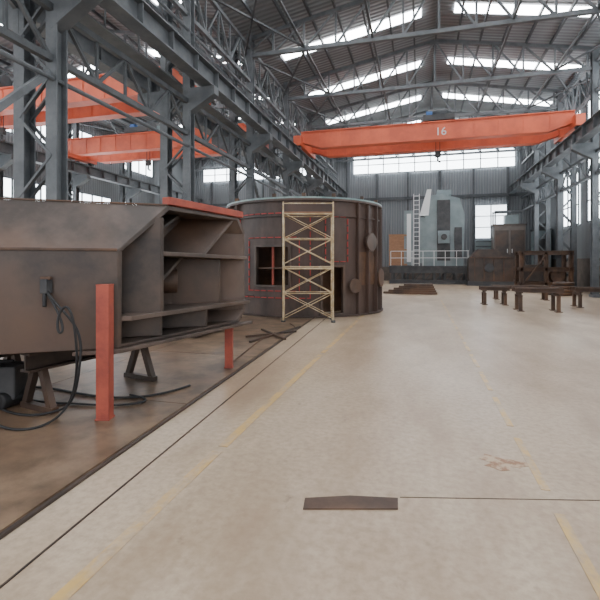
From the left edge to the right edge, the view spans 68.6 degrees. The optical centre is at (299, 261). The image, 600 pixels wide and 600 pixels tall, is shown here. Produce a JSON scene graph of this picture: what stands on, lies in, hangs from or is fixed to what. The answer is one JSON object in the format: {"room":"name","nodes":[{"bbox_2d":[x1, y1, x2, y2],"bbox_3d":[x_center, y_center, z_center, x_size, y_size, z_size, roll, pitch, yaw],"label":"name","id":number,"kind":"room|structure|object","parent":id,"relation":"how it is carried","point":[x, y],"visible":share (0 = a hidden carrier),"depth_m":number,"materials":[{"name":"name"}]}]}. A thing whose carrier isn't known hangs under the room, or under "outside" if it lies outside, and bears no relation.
{"room":"factory fabrication hall","nodes":[
{"label":"factory fabrication hall","id":0,"kind":"room"},
{"bbox_2d":[4,121,182,208],"bbox_3d":[-17.206,-4.100,20.139,0.200,11.400,47.000,0,0,15],"label":"wall","id":1,"kind":"structure","parent":0,"point":[94,186],"depth_m":32.02,"materials":[{"name":"metal"}]},
{"bbox_2d":[4,176,45,199],"bbox_3d":[-15.652,-3.000,25.208,0.110,3.260,3.880,0,0,15],"label":"window","id":2,"kind":"structure","parent":1,"relation":"in","point":[8,182],"depth_m":24.23,"materials":[{"name":"white glass"}]},
{"bbox_2d":[6,126,45,144],"bbox_3d":[-15.652,-7.900,25.208,0.110,1.660,3.880,0,0,15],"label":"window","id":3,"kind":"structure","parent":1,"relation":"in","point":[42,129],"depth_m":26.13,"materials":[{"name":"white glass"}]},
{"bbox_2d":[72,190,111,203],"bbox_3d":[-14.283,-3.000,30.225,0.110,3.260,3.880,0,0,15],"label":"window","id":4,"kind":"structure","parent":1,"relation":"in","point":[83,196],"depth_m":30.19,"materials":[{"name":"white glass"}]},
{"bbox_2d":[72,130,111,164],"bbox_3d":[-14.283,-7.900,30.225,0.110,1.660,3.880,0,0,15],"label":"window","id":5,"kind":"structure","parent":1,"relation":"in","point":[82,133],"depth_m":29.57,"materials":[{"name":"white glass"}]},
{"bbox_2d":[125,161,152,177],"bbox_3d":[-12.915,-7.900,35.242,0.110,1.660,3.880,0,0,15],"label":"window","id":6,"kind":"structure","parent":1,"relation":"in","point":[137,167],"depth_m":35.76,"materials":[{"name":"white glass"}]},
{"bbox_2d":[0,29,238,82],"bbox_3d":[-9.260,-9.854,20.770,13.880,2.268,0.160,0,0,15],"label":"roof truss","id":7,"kind":"object","parent":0,"point":[125,33],"depth_m":20.38,"materials":[{"name":"grey metal"}]},
{"bbox_2d":[123,108,302,133],"bbox_3d":[-6.523,-9.854,30.803,13.880,2.268,0.160,0,0,15],"label":"roof truss","id":8,"kind":"object","parent":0,"point":[155,121],"depth_m":30.36,"materials":[{"name":"grey metal"}]},
{"bbox_2d":[182,76,277,108],"bbox_3d":[-7.891,-9.854,25.786,13.880,2.268,0.160,0,0,15],"label":"roof truss","id":9,"kind":"object","parent":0,"point":[218,105],"depth_m":24.49,"materials":[{"name":"grey metal"}]},
{"bbox_2d":[198,130,291,157],"bbox_3d":[-5.154,-9.854,35.819,13.880,2.268,0.160,0,0,15],"label":"roof truss","id":10,"kind":"object","parent":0,"point":[255,130],"depth_m":34.86,"materials":[{"name":"grey metal"}]},
{"bbox_2d":[195,146,331,170],"bbox_3d":[-3.917,-9.854,40.354,13.880,2.268,0.160,0,0,15],"label":"roof truss","id":11,"kind":"object","parent":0,"point":[201,168],"depth_m":41.52,"materials":[{"name":"grey metal"}]},
{"bbox_2d":[0,0,596,131],"bbox_3d":[-2.358,-10.414,16.088,28.861,1.452,46.800,0,0,15],"label":"roof","id":12,"kind":"structure","parent":0,"point":[244,3],"depth_m":21.63,"materials":[{"name":"grey metal"}]},
{"bbox_2d":[0,281,599,599],"bbox_3d":[-2.301,1.691,16.072,30.700,0.218,47.000,0,0,15],"label":"floor","id":13,"kind":"structure","parent":0,"point":[398,406],"depth_m":3.47,"materials":[{"name":"concrete"}]},
{"bbox_2d":[0,135,12,196],"bbox_3d":[-15.265,-4.050,22.408,1.750,11.300,0.600,0,0,15],"label":"lattice column","id":14,"kind":"structure","parent":13,"relation":"on","point":[6,161],"depth_m":22.29,"materials":[{"name":"grey metal"}]},
{"bbox_2d":[0,354,20,360],"bbox_3d":[-3.899,1.265,4.852,0.540,0.630,1.700,0,0,27],"label":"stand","id":15,"kind":"object","parent":13,"relation":"on","point":[16,357],"visible":0.11,"depth_m":5.42,"materials":[{"name":"metal"}]},
{"bbox_2d":[0,359,27,409],"bbox_3d":[-3.301,1.329,4.870,0.504,0.498,0.393,0,0,4],"label":"machine","id":16,"kind":"object","parent":13,"relation":"on","point":[13,381],"visible":0.81,"depth_m":4.74,"materials":[{"name":"black metal"}]},
{"bbox_2d":[0,295,77,430],"bbox_3d":[-3.006,0.906,4.467,1.798,1.349,0.407,0,0,24],"label":"cable","id":17,"kind":"object","parent":13,"relation":"on","point":[59,318],"visible":0.98,"depth_m":4.20,"materials":[{"name":"black rubber"}]},
{"bbox_2d":[0,0,101,201],"bbox_3d":[-5.244,-4.050,8.894,2.700,11.300,0.600,0,0,15],"label":"lattice column","id":18,"kind":"structure","parent":13,"relation":"on","point":[65,14],"depth_m":8.84,"materials":[{"name":"grey metal"}]},
{"bbox_2d":[0,0,52,111],"bbox_3d":[-5.923,-3.251,6.384,0.910,8.588,4.884,0,0,15],"label":"brace","id":19,"kind":"object","parent":18,"relation":"attached to","point":[18,93],"depth_m":8.02,"materials":[{"name":"grey paint"}]},
{"bbox_2d":[68,22,187,134],"bbox_3d":[-4.175,-4.500,11.294,0.130,1.130,4.955,0,0,15],"label":"truss","id":20,"kind":"object","parent":18,"relation":"attached to","point":[93,79],"visible":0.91,"depth_m":10.79,"materials":[{"name":"metal"}]},
{"bbox_2d":[144,0,164,19],"bbox_3d":[-4.946,-8.400,11.507,0.130,1.530,4.959,0,0,15],"label":"truss","id":21,"kind":"object","parent":18,"relation":"attached to","point":[160,12],"visible":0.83,"depth_m":13.49,"materials":[{"name":"grey metal"}]},
{"bbox_2d":[0,0,337,195],"bbox_3d":[-3.099,-5.400,16.281,0.750,3.700,46.018,0,0,15],"label":"walkway","id":22,"kind":"object","parent":18,"relation":"attached to","point":[88,20],"visible":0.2,"depth_m":12.37,"materials":[{"name":"paint"}]},
{"bbox_2d":[169,0,187,15],"bbox_3d":[-4.174,-8.400,11.296,0.130,1.530,4.959,0,0,15],"label":"truss","id":23,"kind":"object","parent":18,"relation":"attached to","point":[181,7],"visible":1,"depth_m":13.31,"materials":[{"name":"grey metal"}]},
{"bbox_2d":[68,122,90,200],"bbox_3d":[-13.897,-4.050,27.425,1.750,11.300,0.600,0,0,15],"label":"lattice column","id":24,"kind":"structure","parent":13,"relation":"on","point":[78,180],"depth_m":27.41,"materials":[{"name":"grey metal"}]},
{"bbox_2d":[20,347,156,414],"bbox_3d":[-2.478,1.265,5.334,0.540,0.630,1.700,0,0,27],"label":"stand","id":25,"kind":"object","parent":13,"relation":"on","point":[35,364],"visible":0.71,"depth_m":4.76,"materials":[{"name":"metal"}]},
{"bbox_2d":[0,197,252,355],"bbox_3d":[-2.770,0.085,5.136,4.934,1.720,1.757,0,0,-19],"label":"fabricated steel structure","id":26,"kind":"object","parent":25,"relation":"on","point":[178,273],"visible":0.99,"depth_m":4.85,"materials":[{"name":"brown metal"}]},
{"bbox_2d":[32,394,145,405],"bbox_3d":[-2.885,1.568,5.047,2.292,0.024,0.404,0,0,3],"label":"cable","id":27,"kind":"object","parent":13,"relation":"on","point":[144,398],"visible":0.61,"depth_m":4.87,"materials":[{"name":"black rubber"}]},
{"bbox_2d":[1,290,190,415],"bbox_3d":[-2.612,0.906,5.138,2.120,1.348,1.534,0,0,15],"label":"cable","id":28,"kind":"object","parent":13,"relation":"on","point":[48,292],"visible":0.71,"depth_m":4.50,"materials":[{"name":"black rubber"}]},
{"bbox_2d":[95,284,114,420],"bbox_3d":[-1.972,0.902,4.450,0.144,1.357,0.144,0,0,0],"label":"support post","id":29,"kind":"object","parent":13,"relation":"on","point":[104,292],"visible":1,"depth_m":4.39,"materials":[{"name":"metal"}]},
{"bbox_2d":[119,130,141,202],"bbox_3d":[-12.528,-4.050,32.441,1.750,11.300,0.600,0,0,15],"label":"lattice column","id":30,"kind":"structure","parent":13,"relation":"on","point":[130,193],"depth_m":32.42,"materials":[{"name":"grey metal"}]},
{"bbox_2d":[0,317,326,587],"bbox_3d":[-1.053,1.588,4.952,1.313,0.020,17.002,0,0,15],"label":"rail","id":31,"kind":"object","parent":13,"relation":"in","point":[11,528],"depth_m":3.35,"materials":[{"name":"metal"}]},
{"bbox_2d":[137,0,218,210],"bbox_3d":[-3.875,-4.050,13.911,2.700,11.300,0.600,0,0,15],"label":"lattice column","id":32,"kind":"structure","parent":13,"relation":"on","point":[200,97],"depth_m":13.85,"materials":[{"name":"grey metal"}]},
{"bbox_2d":[172,5,232,83],"bbox_3d":[-3.577,-8.400,16.523,0.130,1.530,4.959,0,0,15],"label":"truss","id":33,"kind":"object","parent":32,"relation":"attached to","point":[213,29],"visible":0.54,"depth_m":16.92,"materials":[{"name":"grey metal"}]},
{"bbox_2d":[195,0,250,81],"bbox_3d":[-2.805,-8.400,16.313,0.130,1.530,4.959,0,0,15],"label":"truss","id":34,"kind":"object","parent":32,"relation":"attached to","point":[219,13],"visible":0.96,"depth_m":16.16,"materials":[{"name":"grey metal"}]},
{"bbox_2d":[195,109,250,168],"bbox_3d":[-2.806,-4.500,16.311,0.130,1.130,4.955,0,0,15],"label":"truss","id":35,"kind":"object","parent":32,"relation":"attached to","point":[219,126],"visible":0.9,"depth_m":15.93,"materials":[{"name":"metal"}]},
{"bbox_2d":[224,328,233,367],"bbox_3d":[-1.065,1.268,6.600,0.126,0.627,0.126,0,0,0],"label":"support post","id":36,"kind":"object","parent":13,"relation":"on","point":[228,332],"visible":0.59,"depth_m":6.54,"materials":[{"name":"red metal"}]},
{"bbox_2d":[212,33,272,202],"bbox_3d":[-2.507,-4.050,18.927,2.700,11.300,0.600,0,0,15],"label":"lattice column","id":37,"kind":"structure","parent":13,"relation":"on","point":[258,141],"depth_m":18.82,"materials":[{"name":"grey metal"}]},
{"bbox_2d":[237,53,271,120],"bbox_3d":[-2.208,-8.400,21.540,0.130,1.530,4.959,0,0,15],"label":"truss","id":38,"kind":"object","parent":37,"relation":"attached to","point":[242,88],"visible":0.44,"depth_m":21.93,"materials":[{"name":"grey metal"}]},
{"bbox_2d":[237,129,285,197],"bbox_3d":[-1.818,-3.251,21.434,0.910,8.588,4.884,0,0,15],"label":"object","id":39,"kind":"structure","parent":37,"relation":"attached to","point":[255,132],"depth_m":19.60,"materials":[{"name":"grey paint"}]},
{"bbox_2d":[254,51,285,119],"bbox_3d":[-1.437,-8.400,21.329,0.130,1.530,4.959,0,0,15],"label":"truss","id":40,"kind":"object","parent":37,"relation":"attached to","point":[258,87],"visible":0.85,"depth_m":21.06,"materials":[{"name":"grey metal"}]},
{"bbox_2d":[254,150,285,188],"bbox_3d":[-1.437,-4.500,21.328,0.130,1.130,4.955,0,0,15],"label":"truss","id":41,"kind":"object","parent":37,"relation":"attached to","point":[268,158],"visible":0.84,"depth_m":21.04,"materials":[{"name":"metal"}]},
{"bbox_2d":[233,323,294,361],"bbox_3d":[-0.581,1.570,9.034,0.356,0.024,4.380,0,0,13],"label":"air hose","id":42,"kind":"object","parent":13,"relation":"on","point":[290,323],"visible":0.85,"depth_m":8.13,"materials":[{"name":"rubber"}]},
{"bbox_2d":[245,326,300,342],"bbox_3d":[-0.558,1.550,9.619,0.969,0.060,2.196,0,0,15],"label":"bar","id":43,"kind":"object","parent":13,"relation":"on","point":[267,334],"visible":1,"depth_m":9.36,"materials":[{"name":"metal"}]},
{"bbox_2d":[255,82,303,196],"bbox_3d":[-1.138,-4.050,23.944,2.700,11.300,0.600,0,0,15],"label":"lattice column","id":44,"kind":"structure","parent":13,"relation":"on","point":[292,167],"depth_m":23.72,"materials":[{"name":"grey metal"}]},
{"bbox_2d":[275,100,297,140],"bbox_3d":[-0.840,-8.400,26.557,0.130,1.530,4.959,0,0,15],"label":"truss","id":45,"kind":"object","parent":44,"relation":"attached to","point":[277,123],"visible":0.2,"depth_m":25.52,"materials":[{"name":"grey metal"}]},
{"bbox_2d":[289,96,308,134],"bbox_3d":[-0.068,-8.400,26.346,0.130,1.530,4.959,0,0,15],"label":"truss","id":46,"kind":"object","parent":44,"relation":"attached to","point":[297,109],"visible":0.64,"depth_m":26.02,"materials":[{"name":"grey metal"}]},
{"bbox_2d":[289,173,309,195],"bbox_3d":[-0.069,-4.500,26.344,0.130,1.130,4.955,0,0,15],"label":"truss","id":47,"kind":"object","parent":44,"relation":"attached to","point":[297,178],"visible":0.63,"depth_m":26.04,"materials":[{"name":"metal"}]},
{"bbox_2d":[226,193,383,317],"bbox_3d":[0.138,-0.201,15.130,5.355,3.559,5.355,0,0,-17],"label":"shell","id":48,"kind":"object","parent":13,"relation":"on","point":[358,271],"visible":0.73,"depth_m":12.91,"materials":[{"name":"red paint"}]},
{"bbox_2d":[289,113,323,195],"bbox_3d":[0.231,-4.050,28.960,2.700,11.300,0.600,0,0,15],"label":"lattice column","id":49,"kind":"structure","parent":13,"relation":"on","point":[314,183],"depth_m":28.71,"materials":[{"name":"grey metal"}]},
{"bbox_2d":[312,189,325,196],"bbox_3d":[1.300,-4.500,31.361,0.130,1.130,4.955,0,0,15],"label":"truss","id":50,"kind":"object","parent":49,"relation":"attached to","point":[315,190],"visible":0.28,"depth_m":31.06,"materials":[{"name":"metal"}]},
{"bbox_2d":[281,201,334,322],"bbox_3d":[0.217,0.000,11.950,1.440,3.200,0.776,0,0,0],"label":"scaffold tower","id":51,"kind":"object","parent":13,"relation":"on","point":[331,214],"visible":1,"depth_m":11.61,"materials":[{"name":"yellow metal"}]},
{"bbox_2d":[303,154,337,196],"bbox_3d":[1.599,-4.050,33.977,2.700,11.300,0.600,0,0,15],"label":"lattice column","id":52,"kind":"structure","parent":13,"relation":"on","point":[327,193],"depth_m":33.73,"materials":[{"name":"grey metal"}]},
{"bbox_2d":[318,156,328,174],"bbox_3d":[1.851,-8.400,36.422,0.130,1.530,4.609,0,0,15],"label":"truss","id":53,"kind":"object","parent":52,"relation":"attached to","point":[322,161],"visible":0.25,"depth_m":36.16,"materials":[{"name":"grey metal"}]},
{"bbox_2d":[328,158,337,174],"bbox_3d":[2.623,-8.400,36.211,0.130,1.530,4.609,0,0,15],"label":"truss","id":54,"kind":"object","parent":52,"relation":"attached to","point":[329,159],"visible":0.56,"depth_m":36.38,"materials":[{"name":"grey metal"}]},
{"bbox_2d":[303,495,397,509],"bbox_3d":[0.340,1.595,2.920,0.642,0.008,0.160,0,0,0],"label":"cover plate","id":55,"kind":"object","parent":13,"relation":"on","point":[349,502],"visible":1,"depth_m":2.90,"materials":[{"name":"metal"}]},
{"bbox_2d":[383,283,436,294],"bbox_3d":[5.526,1.340,22.096,2.600,0.490,0.700,0,0,15],"label":"stack","id":56,"kind":"object","parent":13,"relation":"on","point":[407,288],"visible":1,"depth_m":21.81,"materials":[{"name":"brown metal"}]},
{"bbox_2d":[389,189,468,284],"bbox_3d":[9.609,-1.850,32.943,5.600,6.900,3.100,0,0,15],"label":"machine","id":57,"kind":"object","parent":13,"relation":"on","point":[441,218],"visible":0.94,"depth_m":32.06,"materials":[{"name":"grey paint"}]},
{"bbox_2d":[389,234,406,264],"bbox_3d":[7.568,-0.917,33.819,1.350,2.355,1.485,0,0,15],"label":"wooden crate","id":58,"kind":"object","parent":57,"relation":"on","point":[396,241],"visible":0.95,"depth_m":33.16,"materials":[{"name":"brown wood"}]},
{"bbox_2d":[465,249,513,285],"bbox_3d":[12.880,0.375,29.976,2.900,2.450,1.650,0,0,15],"label":"block","id":59,"kind":"object","parent":13,"relation":"on","point":[485,267],"visible":0.98,"depth_m":29.31,"materials":[{"name":"metal"}]},
{"bbox_2d":[479,286,509,305],"bbox_3d":[7.319,1.260,16.600,1.000,0.680,0.700,0,0,15],"label":"stand","id":60,"kind":"object","parent":13,"relation":"on","point":[504,289],"visible":1,"depth_m":16.39,"materials":[{"name":"metal"}]},
{"bbox_2d":[400,497,599,500],"bbox_3d":[1.672,1.598,2.960,1.985,0.003,0.006,0,0,2],"label":"joint","id":61,"kind":"object","parent":13,"relation":"on","point":[400,497],"visible":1,"depth_m":2.97,"materials":[{"name":"metal"}]},
{"bbox_2d":[490,210,526,280],"bbox_3d":[15.360,-1.075,32.488,2.250,5.350,1.375,0,0,15],"label":"tall cabinet","id":62,"kind":"object","parent":13,"relation":"on","point":[508,237],"visible":0.69,"depth_m":31.95,"materials":[{"name":"metal"}]},
{"bbox_2d":[491,285,550,300],"bbox_3d":[9.400,1.300,18.800,2.200,0.600,0.700,0,0,15],"label":"stand","id":63,"kind":"object","parent":13,"relation":"on","point":[544,296],"visible":0.55,"depth_m":18.73,"materials":[{"name":"metal"}]},
{"bbox_2d":[521,140,549,266],"bbox_3d":[16.070,-4.050,30.029,1.800,11.300,0.600,0,0,15],"label":"lattice column","id":64,"kind":"structure","parent":13,"relation":"on","point":[531,187],"depth_m":29.86,"materials":[{"name":"grey metal"}]},
{"bbox_2d":[521,192,533,209],"bbox_3d":[16.805,-4.500,32.340,0.130,1.130,4.606,0,0,15],"label":"truss","id":65,"kind":"object","parent":64,"relation":"attached to","point":[529,193],"visible":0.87,"depth_m":32.49,"materials":[{"name":"metal"}]},
{"bbox_2d":[521,145,533,164],"bbox_3d":[16.805,-8.400,32.342,0.130,1.530,4.609,0,0,15],"label":"truss","id":66,"kind":"object","parent":64,"relation":"attached to","point":[531,146],"visible":0.55,"depth_m":32.84,"materials":[{"name":"grey metal"}]},
{"bbox_2d":[511,287,564,312],"bbox_3d":[7.756,1.220,14.400,1.400,0.760,0.800,0,0,15],"label":"stand","id":67,"kind":"object","parent":13,"relation":"on","point":[555,291],"visible":1,"depth_m":14.19,"materials":[{"name":"metal"}]},
{"bbox_2d":[530,223,551,266],"bbox_3d":[16.980,-0.550,31.000,1.150,4.300,1.350,0,0,15],"label":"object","id":68,"kind":"object","parent":13,"relation":"on","point":[541,229],"visible":0.3,"depth_m":30.45,"materials":[{"name":"grey paint"}]},
{"bbox_2d":[514,251,574,286],"bbox_3d":[13.469,0.485,24.376,2.700,2.190,1.430,0,0,15],"label":"steel frame","id":69,"kind":"object","parent":13,"relation":"on","point":[540,274],"visible":0.84,"depth_m":23.93,"materials":[{"name":"brown metal"}]},
{"bbox_2d":[540,89,576,286],"bbox_3d":[14.702,-4.050,25.012,1.800,11.300,0.600,0,0,15],"label":"lattice column","id":70,"kind":"structure","parent":13,"relation":"on","point":[552,172],"depth_m":24.86,"materials":[{"name":"grey metal"}]},
{"bbox_2d":[537,178,555,203],"bbox_3d":[15.482,-4.500,27.492,0.130,1.130,4.955,0,0,15],"label":"truss","id":71,"kind":"object","parent":70,"relation":"attached to","point":[548,182],"visible":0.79,"depth_m":27.56,"materials":[{"name":"metal"}]},
{"bbox_2d":[537,105,555,148],"bbox_3d":[15.482,-8.400,27.494,0.130,1.530,4.959,0,0,15],"label":"truss","id":72,"kind":"object","parent":70,"relation":"attached to","point":[543,143],"visible":0.14,"depth_m":28.67,"materials":[{"name":"grey metal"}]},
{"bbox_2d":[548,282,574,295],"bbox_3d":[12.556,1.275,21.192,1.160,0.610,1.100,0,0,15],"label":"rings","id":73,"kind":"object","parent":13,"relation":"on","point":[566,285],"visible":0.56,"depth_m":20.77,"materials":[{"name":"brown metal"}]},
{"bbox_2d":[569,287,599,307],"bbox_3d":[10.498,1.250,15.500,1.600,0.700,0.800,0,0,15],"label":"stand","id":74,"kind":"object","parent":13,"relation":"on","point":[578,291],"visible":0.99,"depth_m":15.38,"materials":[{"name":"metal"}]},
{"bbox_2d":[570,47,599,297],"bbox_3d":[13.333,-4.050,19.996,1.800,11.300,0.600,0,0,15],"label":"lattice column","id":75,"kind":"structure","parent":13,"relation":"on","point":[587,150],"depth_m":19.86,"materials":[{"name":"grey metal"}]},
{"bbox_2d":[560,71,589,113],"bbox_3d":[14.114,-8.400,22.477,0.130,1.530,4.959,0,0,15],"label":"truss","id":76,"kind":"object","parent":75,"relation":"attached to","point":[565,97],"visible":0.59,"depth_m":22.00,"materials":[{"name":"grey metal"}]},
{"bbox_2d":[560,157,589,191],"bbox_3d":[14.113,-4.500,22.475,0.130,1.130,4.955,0,0,15],"label":"truss","id":77,"kind":"object","parent":75,"relation":"attached to","point":[579,163],"visible":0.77,"depth_m":22.52,"materials":[{"name":"metal"}]},
{"bbox_3d":[-9.350,-4.050,-6.156,2.700,11.300,0.600,0,0,15],"label":"lattice column","id":78,"kind":"structure","parent":13,"relation":"on","visible":0},
{"bbox_2d":[36,4,320,195],"bbox_3d":[-4.292,-5.730,16.564,0.400,0.660,46.500,0,0,15],"label":"beam","id":79,"kind":"structure","parent":78,"relation":"on","point":[107,60],"depth_m":12.67,"materials":[{"name":"grey metal"}]},
{"bbox_2d":[0,66,210,141],"bbox_3d":[-9.808,-6.566,18.380,12.000,2.747,3.300,0,0,15],"label":"crane","id":80,"kind":"object","parent":79,"relation":"on","point":[81,108],"visible":0.3,"depth_m":17.98,"materials":[{"name":"orange paint"}]},
{"bbox_2d":[68,121,268,170],"bbox_3d":[-7.966,-6.566,25.133,12.000,2.747,3.700,0,0,15],"label":"crane","id":81,"kind":"object","parent":79,"relation":"on","point":[139,143],"visible":0.58,"depth_m":24.61,"materials":[{"name":"orange paint"}]},
{"bbox_2d":[99,0,347,197],"bbox_3d":[-2.169,-5.730,15.985,0.400,0.660,46.500,0,0,15],"label":"beam","id":82,"kind":"structure","parent":78,"relation":"on","point":[138,16],"depth_m":12.67,"materials":[{"name":"grey metal"}]},
{"bbox_2d":[293,108,585,162],"bbox_3d":[6.747,-6.566,23.399,13.700,2.747,3.700,0,0,15],"label":"crane","id":83,"kind":"object","parent":82,"relation":"on","point":[439,130],"visible":0.95,"depth_m":22.48,"materials":[{"name":"orange paint"}]},
{"bbox_3d":[5.121,-4.050,-10.104,1.800,11.300,0.600,0,0,15],"label":"lattice column","id":84,"kind":"structure","parent":13,"relation":"on","visible":0},
{"bbox_2d":[509,109,599,193],"bbox_3d":[10.662,-5.730,12.484,0.400,0.660,46.500,0,0,15],"label":"beam","id":85,"kind":"structure","parent":84,"relation":"on","point":[590,127],"depth_m":22.31,"materials":[{"name":"grey metal"}]},
{"bbox_3d":[-22.109,-4.050,-2.675,1.750,11.300,0.600,0,0,15],"label":"lattice column","id":86,"kind":"structure","parent":13,"relation":"on","visible":0},
{"bbox_2d":[0,140,203,202],"bbox_3d":[-15.483,-5.730,19.617,0.400,0.660,46.500,0,0,15],"label":"beam","id":87,"kind":"structure","parent":86,"relation":"on","point":[6,147],"depth_m":28.80,"materials":[{"name":"grey metal"}]},
{"bbox_3d":[-6.613,-4.050,3.877,2.700,11.300,0.600,0,0,15],"label":"lattice column","id":88,"kind":"structure","parent":13,"relation":"on","visible":0},
{"bbox_2d":[0,0,52,61],"bbox_3d":[-5.543,-4.500,6.278,0.130,1.130,4.955,0,0,15],"label":"truss","id":89,"kind":"object","parent":88,"relation":"attached to","point":[43,53],"visible":1,"depth_m":8.11,"materials":[{"name":"metal"}]},
{"bbox_3d":[11.964,-4.050,14.979,1.800,11.300,0.600,0,0,15],"label":"lattice column","id":90,"kind":"structure","parent":13,"relation":"on","visible":0},
{"bbox_2d":[596,54,599,92],"bbox_3d":[12.745,-8.400,17.460,0.130,1.530,4.959,0,0,15],"label":"truss","id":91,"kind":"object","parent":90,"relation":"attached to","point":[598,56],"visible":1,"depth_m":19.62,"materials":[{"name":"grey metal"}]},
{"bbox_2d":[596,147,599,174],"bbox_3d":[12.745,-4.500,17.459,0.130,1.130,4.955,0,0,15],"label":"truss","id":92,"kind":"object","parent":90,"relation":"attached to","point":[597,149],"visible":1,"depth_m":19.62,"materials":[{"name":"metal"}]},
{"bbox_2d":[0,0,599,159],"bbox_3d":[-2.301,-10.510,16.072,30.700,1.620,47.000,0,0,15],"label":"ceiling","id":93,"kind":"structure","parent":0,"point":[266,12],"depth_m":21.88,"materials":[{"name":"grey metal"}]},
{"bbox_2d":[0,0,599,133],"bbox_3d":[-2.814,-8.867,13.621,29.862,0.105,41.433,0,0,15],"label":"roof bracing","id":94,"kind":"structure","parent":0,"point":[251,18],"depth_m":19.54,"materials":[{"name":"grey metal"}]},
{"bbox_2d":[195,146,533,280],"bbox_3d":[3.890,-4.800,38.765,30.700,12.800,0.355,0,0,15],"label":"wall","id":95,"kind":"structure","parent":0,"point":[394,192],"depth_m":37.14,"materials":[{"name":"metal"}]},
{"bbox_2d":[203,167,305,182],"bbox_3d":[-3.941,-8.250,40.645,11.080,1.360,0.110,0,0,15],"label":"window","id":96,"kind":"structure","parent":95,"relation":"in","point":[220,175],"depth_m":41.59,"materials":[{"name":"white glass"}]},
{"bbox_2d":[353,147,515,174],"bbox_3d":[10.868,-8.350,36.605,12.980,1.560,0.110,0,0,15],"label":"window","id":97,"kind":"structure","parent":95,"relation":"in","point":[501,159],"depth_m":36.51,"materials":[{"name":"white glass"}]},
{"bbox_2d":[475,240,490,249],"bbox_3d":[15.350,-0.100,35.367,2.400,3.400,0.140,0,0,15],"label":"door","id":98,"kind":"structure","parent":95,"relation":"in","point":[479,244],"depth_m":35.48,"materials":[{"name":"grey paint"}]},
{"bbox_2d":[474,204,507,238],"bbox_3d":[15.354,-3.250,35.381,2.480,2.760,0.110,0,0,15],"label":"window","id":99,"kind":"structure","parent":95,"relation":"in","point":[482,214],"depth_m":35.49,"materials":[{"name":"white glass"}]},
{"bbox_2d":[243,0,599,58],"bbox_3d":[5.308,-9.870,16.795,16.080,2.300,0.160,0,0,15],"label":"roof truss","id":100,"kind":"object","parent":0,"point":[553,15],"depth_m":17.26,"materials":[{"name":"grey metal"}]},
{"bbox_2d":[333,146,531,161],"bbox_3d":[10.651,-9.870,36.379,16.080,2.300,0.160,0,0,15],"label":"roof truss","id":101,"kind":"object","parent":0,"point":[515,149],"depth_m":36.29,"materials":[{"name":"grey metal"}]},
{"bbox_2d":[365,110,501,126],"bbox_3d":[9.414,-9.870,31.845,16.080,2.300,0.160,0,0,15],"label":"roof truss","id":102,"kind":"object","parent":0,"point":[423,112],"depth_m":31.95,"materials":[{"name":"grey metal"}]},
{"bbox_2d":[280,39,599,100],"bbox_3d":[6.676,-9.870,21.812,16.080,2.300,0.160,0,0,15],"label":"roof truss","id":103,"kind":"object","parent":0,"point":[435,42],"depth_m":21.62,"materials":[{"name":"grey metal"}]},
{"bbox_2d":[306,81,581,128],"bbox_3d":[8.045,-9.870,26.829,16.080,2.300,0.160,0,0,15],"label":"roof truss","id":104,"kind":"object","parent":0,"point":[480,86],"depth_m":26.45,"materials":[{"name":"grey metal"}]},
{"bbox_2d":[539,85,599,292],"bbox_3d":[12.604,-4.100,12.006,0.200,11.400,47.000,0,0,15],"label":"wall","id":105,"kind":"structure","parent":0,"point":[583,229],"depth_m":25.30,"materials":[{"name":"metal"}]},
{"bbox_2d":[563,165,579,227],"bbox_3d":[16.577,-3.900,27.196,0.110,3.460,3.880,0,0,15],"label":"window","id":106,"kind":"structure","parent":105,"relation":"in","point":[566,196],"depth_m":27.15,"materials":[{"name":"white glass"}]},
{"bbox_2d":[587,152,599,221],"bbox_3d":[15.209,-3.900,22.179,0.110,3.460,3.880,0,0,15],"label":"window","id":107,"kind":"structure","parent":105,"relation":"in","point":[588,181],"depth_m":23.84,"materials":[{"name":"white glass"}]},
{"bbox_2d":[587,92,599,118],"bbox_3d":[15.209,-7.900,22.179,0.110,2.060,3.880,0,0,15],"label":"window","id":108,"kind":"structure","parent":105,"relation":"in","point":[588,103],"depth_m":23.97,"materials":[{"name":"white glass"}]}
]}

